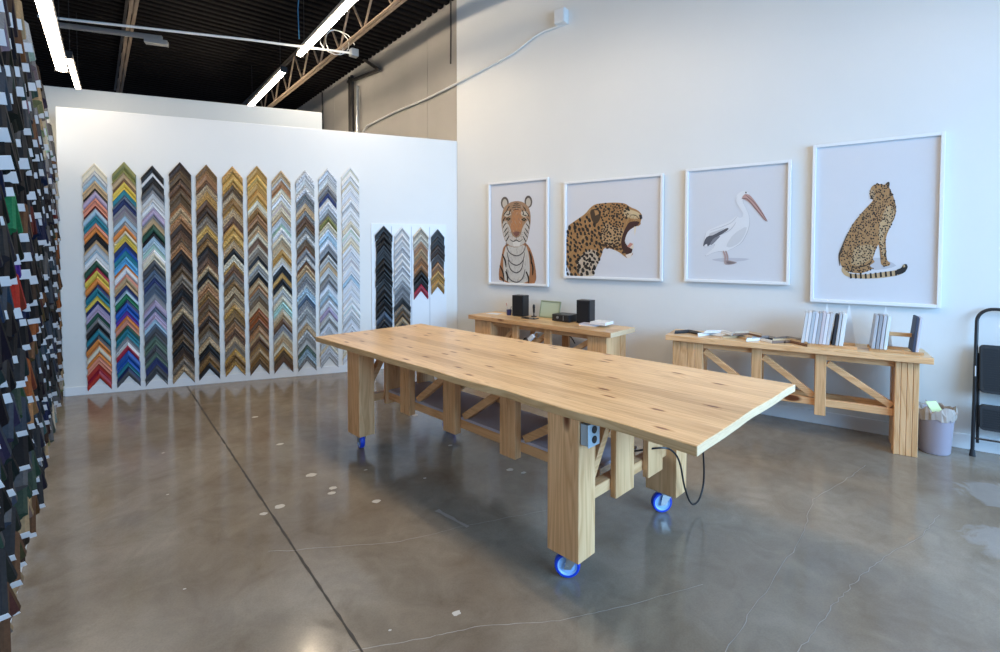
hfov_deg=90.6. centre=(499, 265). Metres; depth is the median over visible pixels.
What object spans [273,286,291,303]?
frame corner
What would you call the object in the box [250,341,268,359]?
frame corner
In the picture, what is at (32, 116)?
trim
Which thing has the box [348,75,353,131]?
steel post
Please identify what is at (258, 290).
frame corner
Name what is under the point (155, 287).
frame corner
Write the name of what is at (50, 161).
trim
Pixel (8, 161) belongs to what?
trim
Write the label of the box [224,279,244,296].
frame corner
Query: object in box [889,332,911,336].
bar
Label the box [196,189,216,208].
frame corner
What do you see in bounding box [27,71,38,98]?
trim
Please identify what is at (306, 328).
frame corner
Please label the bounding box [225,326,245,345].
frame corner
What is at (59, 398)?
trim
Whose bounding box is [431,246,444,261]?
frame corner
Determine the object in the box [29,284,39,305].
trim
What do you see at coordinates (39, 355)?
trim
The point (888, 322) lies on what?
board
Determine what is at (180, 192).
frame corner
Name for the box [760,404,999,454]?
baseboard
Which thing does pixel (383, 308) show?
frame corner
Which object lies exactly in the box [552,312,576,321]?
amplifier
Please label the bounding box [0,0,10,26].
trim
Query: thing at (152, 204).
frame corner
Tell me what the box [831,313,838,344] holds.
board
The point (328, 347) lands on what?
frame corner
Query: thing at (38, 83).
trim
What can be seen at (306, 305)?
frame corner
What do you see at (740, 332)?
book
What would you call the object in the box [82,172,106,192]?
frame corner
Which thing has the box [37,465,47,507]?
trim
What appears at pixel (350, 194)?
frame corner
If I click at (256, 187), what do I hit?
frame corner
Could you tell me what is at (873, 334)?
board
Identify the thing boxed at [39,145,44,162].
trim
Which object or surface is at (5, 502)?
trim
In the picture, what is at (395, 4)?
roof truss
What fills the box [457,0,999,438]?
wall
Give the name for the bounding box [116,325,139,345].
frame corner
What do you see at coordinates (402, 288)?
frame corner
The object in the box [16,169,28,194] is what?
trim
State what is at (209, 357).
frame corner
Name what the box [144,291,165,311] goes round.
frame corner
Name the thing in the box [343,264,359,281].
frame corner
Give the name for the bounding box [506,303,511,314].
pen cup
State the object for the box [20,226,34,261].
trim
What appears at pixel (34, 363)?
trim
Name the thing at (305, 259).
frame corner
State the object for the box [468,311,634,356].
bench
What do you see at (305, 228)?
frame corner
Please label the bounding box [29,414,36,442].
trim
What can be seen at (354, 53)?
junction box
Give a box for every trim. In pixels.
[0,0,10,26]
[0,9,10,51]
[0,49,2,63]
[0,65,12,110]
[0,104,14,142]
[0,130,17,174]
[0,170,6,197]
[0,185,9,224]
[0,216,16,267]
[0,243,16,286]
[0,253,2,266]
[0,286,13,318]
[0,296,5,322]
[0,317,12,369]
[0,358,13,387]
[0,369,5,384]
[0,388,9,448]
[0,425,11,487]
[0,457,7,507]
[0,482,11,531]
[0,531,4,547]
[0,548,17,620]
[0,582,20,651]
[1,359,16,403]
[2,50,16,86]
[2,392,20,442]
[2,506,21,560]
[3,144,21,184]
[3,302,17,340]
[3,454,19,496]
[4,182,17,196]
[4,429,18,465]
[4,483,17,527]
[5,193,22,234]
[7,0,18,36]
[7,65,16,103]
[8,27,17,58]
[8,88,23,132]
[9,321,22,362]
[10,265,21,284]
[10,273,26,318]
[10,531,26,587]
[11,123,19,160]
[11,227,23,264]
[11,387,27,417]
[12,425,33,470]
[12,573,23,615]
[13,53,21,76]
[13,348,29,387]
[13,455,32,491]
[13,480,32,519]
[14,0,25,39]
[14,130,23,146]
[14,396,30,436]
[15,30,26,62]
[16,66,26,100]
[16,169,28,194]
[16,182,28,210]
[17,96,24,125]
[17,132,31,171]
[18,497,33,538]
[19,203,32,241]
[19,261,33,279]
[19,311,29,325]
[19,318,32,349]
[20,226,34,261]
[20,279,33,311]
[20,537,29,566]
[22,52,31,78]
[22,93,29,113]
[23,21,35,61]
[23,72,29,96]
[23,107,33,137]
[23,358,36,402]
[25,135,35,159]
[25,350,31,380]
[26,157,33,175]
[26,170,38,202]
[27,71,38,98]
[27,91,31,110]
[27,200,34,221]
[27,288,42,323]
[27,388,38,429]
[28,341,37,361]
[28,450,41,495]
[29,101,34,124]
[29,257,39,284]
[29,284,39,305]
[29,323,38,340]
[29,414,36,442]
[29,434,36,462]
[29,495,39,537]
[30,61,38,80]
[30,206,36,234]
[31,354,39,376]
[32,88,43,114]
[32,119,39,147]
[32,139,40,161]
[32,161,39,179]
[32,219,41,239]
[32,237,40,260]
[33,193,42,218]
[33,369,40,400]
[34,107,39,123]
[34,401,40,422]
[34,425,44,461]
[35,178,42,196]
[36,65,42,90]
[36,117,43,146]
[36,323,42,348]
[36,348,43,373]
[36,461,41,481]
[37,217,48,245]
[37,401,44,426]
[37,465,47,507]
[38,161,45,177]
[38,203,43,224]
[38,267,44,298]
[38,316,42,332]
[38,358,45,383]
[38,383,45,402]
[39,106,45,120]
[39,118,44,137]
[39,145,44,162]
[39,245,44,259]
[39,260,43,276]
[40,415,46,444]
[41,84,47,108]
[41,163,47,186]
[41,308,45,327]
[41,319,47,344]
[41,345,47,360]
[42,121,47,136]
[42,195,45,212]
[42,251,49,279]
[42,292,46,304]
[42,367,49,401]
[42,393,48,409]
[42,447,47,474]
[43,135,49,152]
[43,207,46,225]
[43,297,50,321]
[43,401,50,424]
[44,108,48,118]
[44,174,48,193]
[44,184,51,204]
[44,225,51,245]
[44,246,49,260]
[44,280,48,292]
[44,424,50,443]
[44,440,50,458]
[45,156,49,176]
[45,202,49,217]
[45,313,53,338]
[45,339,50,352]
[45,348,50,368]
[46,281,55,304]
[47,123,53,141]
[47,205,54,225]
[47,359,51,385]
[47,378,52,397]
[48,152,53,173]
[48,173,52,184]
[49,141,53,157]
[49,224,53,235]
[49,230,55,250]
[49,251,53,260]
[49,261,53,270]
[49,415,55,442]
[50,338,55,357]
[50,362,56,386]
[51,142,56,161]
[51,197,54,214]
[51,305,57,327]
[52,158,56,169]
[52,182,56,193]
[52,255,56,273]
[52,357,57,378]
[52,379,57,395]
[52,381,58,404]
[52,403,57,428]
[53,210,58,222]
[53,223,57,231]
[53,274,57,286]
[53,287,57,296]
[53,328,56,341]
[55,183,59,199]
[55,232,57,244]
[55,250,58,269]
[56,203,59,221]
[56,292,61,311]
[56,327,61,344]
[57,245,59,259]
[57,344,61,351]
[57,352,62,368]
[57,363,59,381]
[57,387,61,406]
[58,273,62,289]
[59,364,63,380]
[59,377,64,392]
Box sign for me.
[539,300,560,317]
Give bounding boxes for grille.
[512,296,522,315]
[577,301,588,322]
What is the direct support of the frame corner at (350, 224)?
attached to the wall at (403, 180)
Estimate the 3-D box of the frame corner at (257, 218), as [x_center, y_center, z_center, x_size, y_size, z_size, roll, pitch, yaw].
[-2.979,-0.521,6.086,0.218,0.240,0.028,-1,2,-22]
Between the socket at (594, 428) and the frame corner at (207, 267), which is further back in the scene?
the frame corner at (207, 267)
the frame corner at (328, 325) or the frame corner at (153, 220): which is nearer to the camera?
the frame corner at (153, 220)
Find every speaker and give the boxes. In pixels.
[512,294,528,316]
[576,299,594,322]
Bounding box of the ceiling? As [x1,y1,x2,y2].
[20,0,453,109]
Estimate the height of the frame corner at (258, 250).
0.240 m
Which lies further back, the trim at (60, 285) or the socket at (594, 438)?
the trim at (60, 285)
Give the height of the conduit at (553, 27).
0.509 m
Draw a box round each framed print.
[488,177,548,286]
[563,173,663,280]
[684,159,791,284]
[810,131,945,307]
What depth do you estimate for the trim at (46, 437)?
3.43 m
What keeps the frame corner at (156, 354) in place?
attached to the wall at (403, 180)
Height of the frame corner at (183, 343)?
0.240 m
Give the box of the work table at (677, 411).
[316,324,794,577]
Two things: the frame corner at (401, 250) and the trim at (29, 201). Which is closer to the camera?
the trim at (29, 201)
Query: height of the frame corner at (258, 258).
0.240 m
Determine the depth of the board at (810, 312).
4.24 m
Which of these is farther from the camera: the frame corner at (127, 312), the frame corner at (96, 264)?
the frame corner at (127, 312)
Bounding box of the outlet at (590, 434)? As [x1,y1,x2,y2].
[581,422,599,448]
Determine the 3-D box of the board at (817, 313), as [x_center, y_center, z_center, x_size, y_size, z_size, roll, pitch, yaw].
[2.726,0.530,4.279,0.053,0.255,0.204,1,2,32]
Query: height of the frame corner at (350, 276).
0.240 m
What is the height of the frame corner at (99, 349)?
0.238 m
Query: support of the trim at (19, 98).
attached to the wall
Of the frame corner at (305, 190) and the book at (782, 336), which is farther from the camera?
the frame corner at (305, 190)
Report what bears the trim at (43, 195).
attached to the wall
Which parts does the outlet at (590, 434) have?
plate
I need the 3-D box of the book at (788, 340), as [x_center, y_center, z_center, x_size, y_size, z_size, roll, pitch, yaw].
[2.536,0.659,4.325,0.260,0.034,0.194,1,2,35]
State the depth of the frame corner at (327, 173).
6.37 m
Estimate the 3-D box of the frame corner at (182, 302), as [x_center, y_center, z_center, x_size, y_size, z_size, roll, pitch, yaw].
[-3.727,0.484,5.813,0.213,0.240,0.033,-1,2,-22]
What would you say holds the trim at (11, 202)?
attached to the wall
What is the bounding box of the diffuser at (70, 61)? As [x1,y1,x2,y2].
[66,58,79,88]
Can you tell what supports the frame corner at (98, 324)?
attached to the wall at (403, 180)
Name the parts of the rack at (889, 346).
rail, rail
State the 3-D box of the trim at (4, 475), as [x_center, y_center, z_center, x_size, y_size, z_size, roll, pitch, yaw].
[-1.745,0.711,1.701,0.054,0.193,0.268,-2,2,-40]
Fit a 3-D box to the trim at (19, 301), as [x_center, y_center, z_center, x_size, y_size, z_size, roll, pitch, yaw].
[-2.230,0.133,2.274,0.064,0.214,0.311,-2,2,-41]
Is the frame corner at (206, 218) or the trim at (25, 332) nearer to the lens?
the trim at (25, 332)
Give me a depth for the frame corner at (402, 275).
6.75 m
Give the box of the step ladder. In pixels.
[969,308,999,456]
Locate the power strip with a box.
[523,332,539,340]
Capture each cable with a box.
[297,0,299,38]
[322,92,322,128]
[450,0,451,63]
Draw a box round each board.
[371,223,446,361]
[801,311,808,342]
[805,311,811,341]
[808,310,815,342]
[811,311,818,343]
[815,311,822,343]
[818,311,825,343]
[822,312,829,344]
[826,312,833,344]
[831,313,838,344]
[835,312,842,345]
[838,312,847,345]
[869,313,878,348]
[875,314,882,348]
[879,314,886,348]
[883,314,890,349]
[908,315,918,351]
[915,316,922,351]
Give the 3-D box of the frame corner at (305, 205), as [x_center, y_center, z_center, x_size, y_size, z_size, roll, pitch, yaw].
[-2.473,-0.711,6.288,0.216,0.239,0.020,-1,2,-22]
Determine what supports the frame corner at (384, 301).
attached to the display board at (432, 310)
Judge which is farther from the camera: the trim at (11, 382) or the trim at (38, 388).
the trim at (38, 388)
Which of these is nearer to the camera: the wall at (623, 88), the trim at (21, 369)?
the trim at (21, 369)
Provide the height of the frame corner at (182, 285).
0.240 m
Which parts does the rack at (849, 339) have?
rail, rail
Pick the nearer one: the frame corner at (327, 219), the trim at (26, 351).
the trim at (26, 351)
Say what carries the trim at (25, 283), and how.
attached to the wall
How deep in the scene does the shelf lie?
3.42 m
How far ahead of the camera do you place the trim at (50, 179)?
4.26 m
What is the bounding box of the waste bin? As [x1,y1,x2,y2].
[918,400,957,455]
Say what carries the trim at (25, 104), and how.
attached to the wall
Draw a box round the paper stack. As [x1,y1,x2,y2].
[579,320,612,326]
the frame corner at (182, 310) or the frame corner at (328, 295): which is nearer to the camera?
the frame corner at (182, 310)
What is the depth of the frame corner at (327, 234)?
6.39 m
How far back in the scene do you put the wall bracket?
9.03 m
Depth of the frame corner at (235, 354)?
6.03 m
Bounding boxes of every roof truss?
[114,0,138,92]
[241,0,405,107]
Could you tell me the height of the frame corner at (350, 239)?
0.240 m
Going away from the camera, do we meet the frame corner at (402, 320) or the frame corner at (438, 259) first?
the frame corner at (402, 320)
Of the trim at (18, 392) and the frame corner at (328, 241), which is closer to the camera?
the trim at (18, 392)
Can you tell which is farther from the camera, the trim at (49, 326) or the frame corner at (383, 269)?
the frame corner at (383, 269)
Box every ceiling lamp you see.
[35,0,68,72]
[65,0,81,88]
[247,64,286,105]
[296,0,356,56]
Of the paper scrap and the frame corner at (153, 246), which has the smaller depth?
the paper scrap
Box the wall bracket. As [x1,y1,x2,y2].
[347,59,380,82]
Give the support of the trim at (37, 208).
attached to the wall
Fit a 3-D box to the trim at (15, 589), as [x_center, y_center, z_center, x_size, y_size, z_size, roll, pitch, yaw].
[-1.990,1.289,2.017,0.058,0.194,0.269,-2,2,-41]
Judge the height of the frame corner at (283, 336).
0.238 m
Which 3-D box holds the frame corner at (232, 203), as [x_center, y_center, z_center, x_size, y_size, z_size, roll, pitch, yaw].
[-3.227,-0.699,5.981,0.216,0.239,0.028,-1,2,-22]
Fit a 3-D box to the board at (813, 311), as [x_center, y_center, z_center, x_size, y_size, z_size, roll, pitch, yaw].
[2.704,0.525,4.293,0.053,0.263,0.204,1,2,32]
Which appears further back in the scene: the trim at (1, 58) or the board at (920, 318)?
the board at (920, 318)
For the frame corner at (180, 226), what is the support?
attached to the wall at (403, 180)
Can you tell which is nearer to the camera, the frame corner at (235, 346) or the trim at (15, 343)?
the trim at (15, 343)
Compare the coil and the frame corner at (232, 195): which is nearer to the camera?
the frame corner at (232, 195)
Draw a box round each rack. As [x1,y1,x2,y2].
[808,304,856,349]
[867,307,923,354]
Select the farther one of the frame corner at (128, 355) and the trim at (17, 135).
the frame corner at (128, 355)
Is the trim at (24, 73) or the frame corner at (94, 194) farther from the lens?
the frame corner at (94, 194)
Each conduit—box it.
[37,15,349,53]
[356,85,358,132]
[362,25,562,131]
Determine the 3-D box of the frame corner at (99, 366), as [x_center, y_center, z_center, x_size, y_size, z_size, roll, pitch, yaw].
[-4.479,1.185,5.536,0.219,0.238,0.026,-1,2,-22]
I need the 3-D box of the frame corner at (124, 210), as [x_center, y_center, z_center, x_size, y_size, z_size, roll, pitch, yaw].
[-4.229,-0.569,5.584,0.219,0.239,0.023,0,2,-22]
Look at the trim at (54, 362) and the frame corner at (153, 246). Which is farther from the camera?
the frame corner at (153, 246)
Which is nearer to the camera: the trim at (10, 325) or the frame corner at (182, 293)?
the trim at (10, 325)
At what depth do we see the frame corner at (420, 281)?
6.85 m
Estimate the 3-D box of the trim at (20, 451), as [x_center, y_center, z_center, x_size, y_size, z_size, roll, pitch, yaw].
[-2.227,0.823,2.301,0.076,0.201,0.286,-2,2,-40]
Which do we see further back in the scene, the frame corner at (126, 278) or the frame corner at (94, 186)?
the frame corner at (126, 278)
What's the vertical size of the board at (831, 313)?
0.259 m
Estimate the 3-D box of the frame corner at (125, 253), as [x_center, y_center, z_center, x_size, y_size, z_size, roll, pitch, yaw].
[-4.228,-0.084,5.598,0.219,0.239,0.026,-1,2,-22]
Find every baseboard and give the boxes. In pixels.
[65,362,383,396]
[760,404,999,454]
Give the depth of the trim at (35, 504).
2.55 m
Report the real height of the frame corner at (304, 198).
0.239 m
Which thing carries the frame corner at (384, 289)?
attached to the display board at (432, 310)
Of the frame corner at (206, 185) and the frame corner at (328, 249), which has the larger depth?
the frame corner at (328, 249)
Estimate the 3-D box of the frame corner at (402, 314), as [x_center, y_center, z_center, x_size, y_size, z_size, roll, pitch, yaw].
[-1.333,0.713,6.772,0.213,0.216,0.030,-1,2,-22]
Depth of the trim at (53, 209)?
4.59 m
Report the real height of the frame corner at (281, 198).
0.238 m
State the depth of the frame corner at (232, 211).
5.98 m
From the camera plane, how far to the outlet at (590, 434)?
2.28 m
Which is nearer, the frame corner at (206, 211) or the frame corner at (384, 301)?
the frame corner at (206, 211)
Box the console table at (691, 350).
[665,329,933,457]
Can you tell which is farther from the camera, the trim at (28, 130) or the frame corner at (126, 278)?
the frame corner at (126, 278)
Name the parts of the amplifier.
panel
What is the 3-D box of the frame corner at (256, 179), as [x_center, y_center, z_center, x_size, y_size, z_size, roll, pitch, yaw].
[-2.978,-1.010,6.071,0.214,0.240,0.028,0,2,-22]
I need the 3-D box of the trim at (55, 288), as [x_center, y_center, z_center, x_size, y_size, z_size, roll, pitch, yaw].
[-4.202,0.207,4.652,0.069,0.171,0.237,-2,2,-41]
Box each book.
[674,330,701,333]
[697,332,724,336]
[704,330,733,335]
[723,335,751,338]
[734,331,761,336]
[746,338,771,342]
[752,336,785,342]
[772,338,807,346]
[774,336,804,340]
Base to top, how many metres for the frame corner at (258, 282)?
0.240 m
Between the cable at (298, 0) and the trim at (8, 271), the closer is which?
the trim at (8, 271)
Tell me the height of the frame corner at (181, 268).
0.240 m
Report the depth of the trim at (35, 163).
3.11 m
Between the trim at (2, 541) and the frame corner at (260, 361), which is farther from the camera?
the frame corner at (260, 361)
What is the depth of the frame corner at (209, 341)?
5.92 m
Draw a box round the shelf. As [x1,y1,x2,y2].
[389,381,636,469]
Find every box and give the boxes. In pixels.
[144,37,168,46]
[349,48,358,57]
[554,7,567,25]
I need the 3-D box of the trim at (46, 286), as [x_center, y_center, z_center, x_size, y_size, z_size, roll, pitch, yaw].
[-3.468,0.101,3.759,0.061,0.199,0.259,-2,2,-41]
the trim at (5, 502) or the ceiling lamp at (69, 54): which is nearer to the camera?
the trim at (5, 502)
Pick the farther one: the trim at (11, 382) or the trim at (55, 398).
the trim at (55, 398)
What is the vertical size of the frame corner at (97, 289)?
0.238 m
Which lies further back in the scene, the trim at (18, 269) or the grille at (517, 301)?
the grille at (517, 301)
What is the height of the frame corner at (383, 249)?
0.216 m
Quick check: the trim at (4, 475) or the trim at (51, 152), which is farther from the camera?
the trim at (51, 152)
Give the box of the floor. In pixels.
[11,369,999,651]
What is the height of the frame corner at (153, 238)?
0.238 m
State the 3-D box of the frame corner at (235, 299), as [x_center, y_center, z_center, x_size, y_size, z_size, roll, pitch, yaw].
[-3.225,0.461,6.016,0.218,0.239,0.030,-1,2,-22]
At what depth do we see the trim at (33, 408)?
2.53 m
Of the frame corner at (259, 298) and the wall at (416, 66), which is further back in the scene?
the wall at (416, 66)
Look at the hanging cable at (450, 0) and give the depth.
7.02 m
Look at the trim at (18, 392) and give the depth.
2.23 m
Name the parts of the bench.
leg, panel, hanging post, hanging post, long rail, hanging post, hanging post, leg, panel, leg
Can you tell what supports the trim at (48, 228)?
attached to the wall
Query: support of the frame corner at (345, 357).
attached to the wall at (403, 180)
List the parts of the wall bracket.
arm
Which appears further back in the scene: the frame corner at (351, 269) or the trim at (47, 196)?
the frame corner at (351, 269)
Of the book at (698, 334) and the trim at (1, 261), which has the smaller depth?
the trim at (1, 261)
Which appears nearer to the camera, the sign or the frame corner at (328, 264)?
the sign
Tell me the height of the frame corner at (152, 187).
0.238 m
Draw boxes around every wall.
[43,85,321,351]
[55,107,456,395]
[297,0,456,140]
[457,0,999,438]
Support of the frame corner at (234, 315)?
attached to the wall at (403, 180)
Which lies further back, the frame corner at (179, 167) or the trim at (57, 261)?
the frame corner at (179, 167)
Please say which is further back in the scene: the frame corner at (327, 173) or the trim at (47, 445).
the frame corner at (327, 173)
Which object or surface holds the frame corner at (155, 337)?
attached to the wall at (403, 180)
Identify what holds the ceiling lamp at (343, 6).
hanging from the ceiling
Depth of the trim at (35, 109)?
3.36 m
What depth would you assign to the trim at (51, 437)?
3.76 m
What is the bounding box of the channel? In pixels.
[59,22,162,39]
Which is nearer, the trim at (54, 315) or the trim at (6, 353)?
the trim at (6, 353)
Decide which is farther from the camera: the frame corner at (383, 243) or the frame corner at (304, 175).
the frame corner at (383, 243)
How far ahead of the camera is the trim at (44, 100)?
3.69 m
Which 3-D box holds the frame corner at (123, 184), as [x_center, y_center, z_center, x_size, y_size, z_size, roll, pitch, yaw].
[-4.227,-0.859,5.574,0.214,0.239,0.028,-1,2,-22]
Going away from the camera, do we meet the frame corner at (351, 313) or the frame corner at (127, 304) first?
the frame corner at (127, 304)
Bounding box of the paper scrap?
[452,610,460,615]
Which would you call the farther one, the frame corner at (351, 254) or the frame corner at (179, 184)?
the frame corner at (351, 254)
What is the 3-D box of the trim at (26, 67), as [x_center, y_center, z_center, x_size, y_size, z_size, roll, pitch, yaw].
[-2.725,-1.178,2.828,0.064,0.183,0.259,-2,2,-40]
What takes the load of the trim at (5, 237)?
attached to the wall
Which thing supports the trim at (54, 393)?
attached to the wall
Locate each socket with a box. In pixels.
[592,426,596,433]
[592,436,596,442]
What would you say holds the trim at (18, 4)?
attached to the wall
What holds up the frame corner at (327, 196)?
attached to the wall at (403, 180)
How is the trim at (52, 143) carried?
attached to the wall
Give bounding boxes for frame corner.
[82,163,106,184]
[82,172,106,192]
[83,181,107,201]
[83,190,107,210]
[83,198,107,218]
[83,207,107,227]
[83,216,108,236]
[84,224,108,244]
[84,233,108,253]
[84,241,108,261]
[84,259,108,279]
[85,250,109,270]
[85,268,109,287]
[85,276,109,296]
[85,293,110,313]
[86,285,109,304]
[86,302,110,321]
[86,310,110,330]
[86,319,110,339]
[86,336,111,357]
[87,328,110,348]
[87,345,111,364]
[87,353,111,373]
[87,361,111,382]
[87,370,111,390]
[112,162,135,182]
[112,170,135,190]
[112,188,136,208]
[112,196,136,217]
[113,179,136,200]
[113,205,136,225]
[113,214,136,233]
[113,222,136,242]
[114,231,137,251]
[114,239,137,259]
[114,248,137,268]
[114,257,137,276]
[114,265,138,285]
[115,274,137,294]
[115,282,138,302]
[115,291,138,311]
[115,300,139,319]
[115,316,138,337]
[116,308,138,328]
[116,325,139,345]
[116,333,139,354]
[116,342,139,362]
[116,350,139,371]
[117,359,140,379]
[117,367,140,387]
[141,166,163,185]
[141,183,164,203]
[142,174,163,193]
[142,191,164,211]
[142,199,164,219]
[142,208,164,227]
[142,216,164,236]
[142,224,164,244]
[142,233,164,252]
[143,242,165,261]
[143,250,165,269]
[143,258,165,277]
[143,266,165,286]
[144,275,166,294]
[144,283,166,302]
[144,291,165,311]
[144,300,166,319]
[144,308,166,328]
[144,316,166,335]
[144,333,166,352]
[145,325,167,344]
[145,341,167,361]
[145,349,167,369]
[145,366,167,385]
[146,358,167,377]
[169,162,190,182]
[169,171,190,190]
[169,179,191,199]
[170,188,191,208]
[170,196,191,216]
[170,205,191,224]
[170,214,191,232]
[170,222,191,240]
[170,230,191,249]
[170,247,192,266]
[171,238,191,257]
[171,255,192,274]
[171,264,192,283]
[171,272,192,291]
[171,289,192,308]
[172,280,192,299]
[172,297,193,316]
[172,306,193,325]
[172,314,193,333]
[172,322,193,341]
[172,339,193,358]
[173,330,194,349]
[173,347,194,367]
[173,356,194,375]
[173,364,194,383]
[196,165,216,184]
[196,173,216,192]
[196,181,217,201]
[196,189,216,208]
[196,198,216,216]
[197,206,217,225]
[197,214,217,233]
[197,222,217,241]
[197,231,217,249]
[197,239,217,258]
[197,255,217,274]
[197,272,218,290]
[198,247,218,266]
[198,264,218,282]
[198,280,218,298]
[198,288,218,307]
[198,296,218,314]
[198,304,219,323]
[198,312,219,331]
[199,320,219,339]
[199,328,219,347]
[199,336,219,356]
[199,344,219,363]
[199,353,219,371]
[199,361,219,379]
[222,166,242,185]
[222,182,242,201]
[223,174,242,193]
[223,190,242,209]
[223,199,242,216]
[223,207,242,224]
[223,215,243,233]
[223,222,243,241]
[223,231,243,249]
[224,238,243,256]
[224,247,243,264]
[224,255,243,273]
[224,263,243,281]
[224,271,243,289]
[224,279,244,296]
[224,286,244,304]
[224,294,244,312]
[224,302,244,320]
[225,310,244,328]
[225,318,244,336]
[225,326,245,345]
[225,334,244,353]
[225,342,244,360]
[225,350,245,368]
[226,357,245,376]
[247,166,266,184]
[247,174,266,192]
[247,182,266,200]
[248,190,266,208]
[248,198,266,216]
[248,206,267,225]
[248,214,267,232]
[248,222,267,240]
[248,230,267,248]
[248,238,267,256]
[248,246,267,264]
[248,254,267,271]
[249,262,268,280]
[249,270,267,288]
[249,278,268,296]
[249,286,268,304]
[249,294,268,311]
[249,302,268,320]
[249,310,268,327]
[249,317,268,335]
[250,325,268,343]
[250,333,268,351]
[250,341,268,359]
[250,349,269,366]
[250,357,269,375]
[272,171,290,189]
[272,178,290,196]
[272,186,290,204]
[272,194,290,211]
[272,201,290,219]
[272,209,290,227]
[272,217,290,235]
[272,225,290,242]
[272,233,290,250]
[273,240,291,258]
[273,248,291,265]
[273,256,291,273]
[273,263,291,281]
[273,271,291,288]
[273,278,291,296]
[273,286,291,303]
[273,294,291,311]
[274,302,291,319]
[274,309,291,326]
[274,317,292,334]
[274,324,292,342]
[274,332,292,349]
[274,339,292,357]
[274,347,292,365]
[274,355,292,372]
[296,170,313,187]
[296,178,313,195]
[296,185,314,204]
[296,193,313,210]
[296,201,314,218]
[296,208,314,226]
[296,216,314,234]
[297,224,314,241]
[297,232,314,249]
[297,240,314,256]
[297,247,314,264]
[297,255,314,272]
[297,262,314,280]
[297,270,315,287]
[297,277,315,295]
[297,285,315,303]
[298,292,315,310]
[298,300,315,317]
[298,308,315,325]
[298,315,315,333]
[298,323,315,340]
[298,331,315,348]
[298,338,315,356]
[298,346,315,363]
[298,353,316,371]
[319,168,336,186]
[319,176,336,194]
[319,184,336,201]
[319,192,336,209]
[319,199,336,216]
[319,207,336,224]
[319,215,336,231]
[319,222,336,239]
[319,230,336,246]
[320,237,336,253]
[320,244,336,261]
[320,252,336,269]
[320,260,337,277]
[320,267,337,284]
[320,275,337,292]
[320,282,336,299]
[320,290,337,307]
[320,298,337,315]
[320,305,337,322]
[320,313,337,330]
[320,320,337,335]
[320,328,334,345]
[321,344,337,352]
[321,345,337,359]
[321,350,337,367]
[342,167,358,184]
[342,174,358,191]
[342,182,358,198]
[342,189,358,206]
[342,197,358,213]
[342,205,358,221]
[342,212,358,229]
[342,220,359,237]
[342,227,359,244]
[342,235,359,252]
[342,242,359,259]
[343,250,359,266]
[343,257,359,273]
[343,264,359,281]
[343,272,359,288]
[343,279,359,296]
[343,287,359,304]
[343,294,359,311]
[343,302,359,319]
[343,309,359,326]
[343,316,359,332]
[343,353,346,364]
[345,324,357,332]
[375,226,392,240]
[375,259,392,273]
[375,272,392,287]
[376,233,391,247]
[376,239,391,254]
[376,246,391,260]
[376,252,391,266]
[376,265,391,279]
[376,278,391,293]
[376,285,391,299]
[376,292,392,306]
[376,298,392,312]
[376,304,392,319]
[376,311,392,326]
[376,317,392,328]
[394,227,409,241]
[394,240,409,254]
[394,246,409,260]
[394,253,409,267]
[394,259,409,273]
[394,265,410,280]
[394,272,409,286]
[394,278,410,293]
[394,291,409,305]
[394,297,410,312]
[394,304,410,319]
[394,317,409,326]
[395,234,409,247]
[395,285,409,299]
[395,310,410,324]
[413,227,428,242]
[413,235,428,249]
[414,242,427,256]
[414,249,427,263]
[414,256,427,270]
[414,263,427,277]
[414,270,428,284]
[414,277,427,291]
[414,284,427,298]
[431,229,443,244]
[431,238,444,252]
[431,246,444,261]
[431,254,443,269]
[431,262,443,276]
[431,271,444,285]
[431,279,444,294]
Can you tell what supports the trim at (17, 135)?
attached to the wall
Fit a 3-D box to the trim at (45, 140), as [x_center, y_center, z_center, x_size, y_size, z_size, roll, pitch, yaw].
[-3.708,-1.026,4.020,0.071,0.206,0.286,-2,2,-41]
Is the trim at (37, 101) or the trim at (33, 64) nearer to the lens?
the trim at (33, 64)
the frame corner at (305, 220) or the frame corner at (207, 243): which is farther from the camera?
the frame corner at (305, 220)
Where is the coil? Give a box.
[320,29,354,54]
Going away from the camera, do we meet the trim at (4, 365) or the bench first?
the trim at (4, 365)
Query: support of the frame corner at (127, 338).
attached to the wall at (403, 180)
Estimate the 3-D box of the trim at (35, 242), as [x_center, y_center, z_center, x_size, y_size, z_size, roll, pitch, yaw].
[-2.977,-0.129,3.159,0.058,0.198,0.266,-2,2,-41]
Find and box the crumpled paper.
[925,401,941,411]
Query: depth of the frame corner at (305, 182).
6.27 m
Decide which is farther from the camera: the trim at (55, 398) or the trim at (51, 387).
the trim at (55, 398)
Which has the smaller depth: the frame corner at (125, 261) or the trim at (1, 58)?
the trim at (1, 58)
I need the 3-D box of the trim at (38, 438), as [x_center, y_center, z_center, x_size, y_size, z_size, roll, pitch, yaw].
[-2.722,1.024,2.900,0.072,0.198,0.274,-2,2,-40]
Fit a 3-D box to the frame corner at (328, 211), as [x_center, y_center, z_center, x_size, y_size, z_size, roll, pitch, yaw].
[-2.218,-0.648,6.389,0.217,0.240,0.026,-1,2,-22]
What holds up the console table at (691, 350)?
on the floor
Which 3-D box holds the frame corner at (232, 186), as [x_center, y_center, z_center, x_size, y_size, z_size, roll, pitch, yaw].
[-3.226,-0.892,5.974,0.216,0.239,0.031,-1,2,-22]
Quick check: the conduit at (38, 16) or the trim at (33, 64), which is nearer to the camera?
the trim at (33, 64)

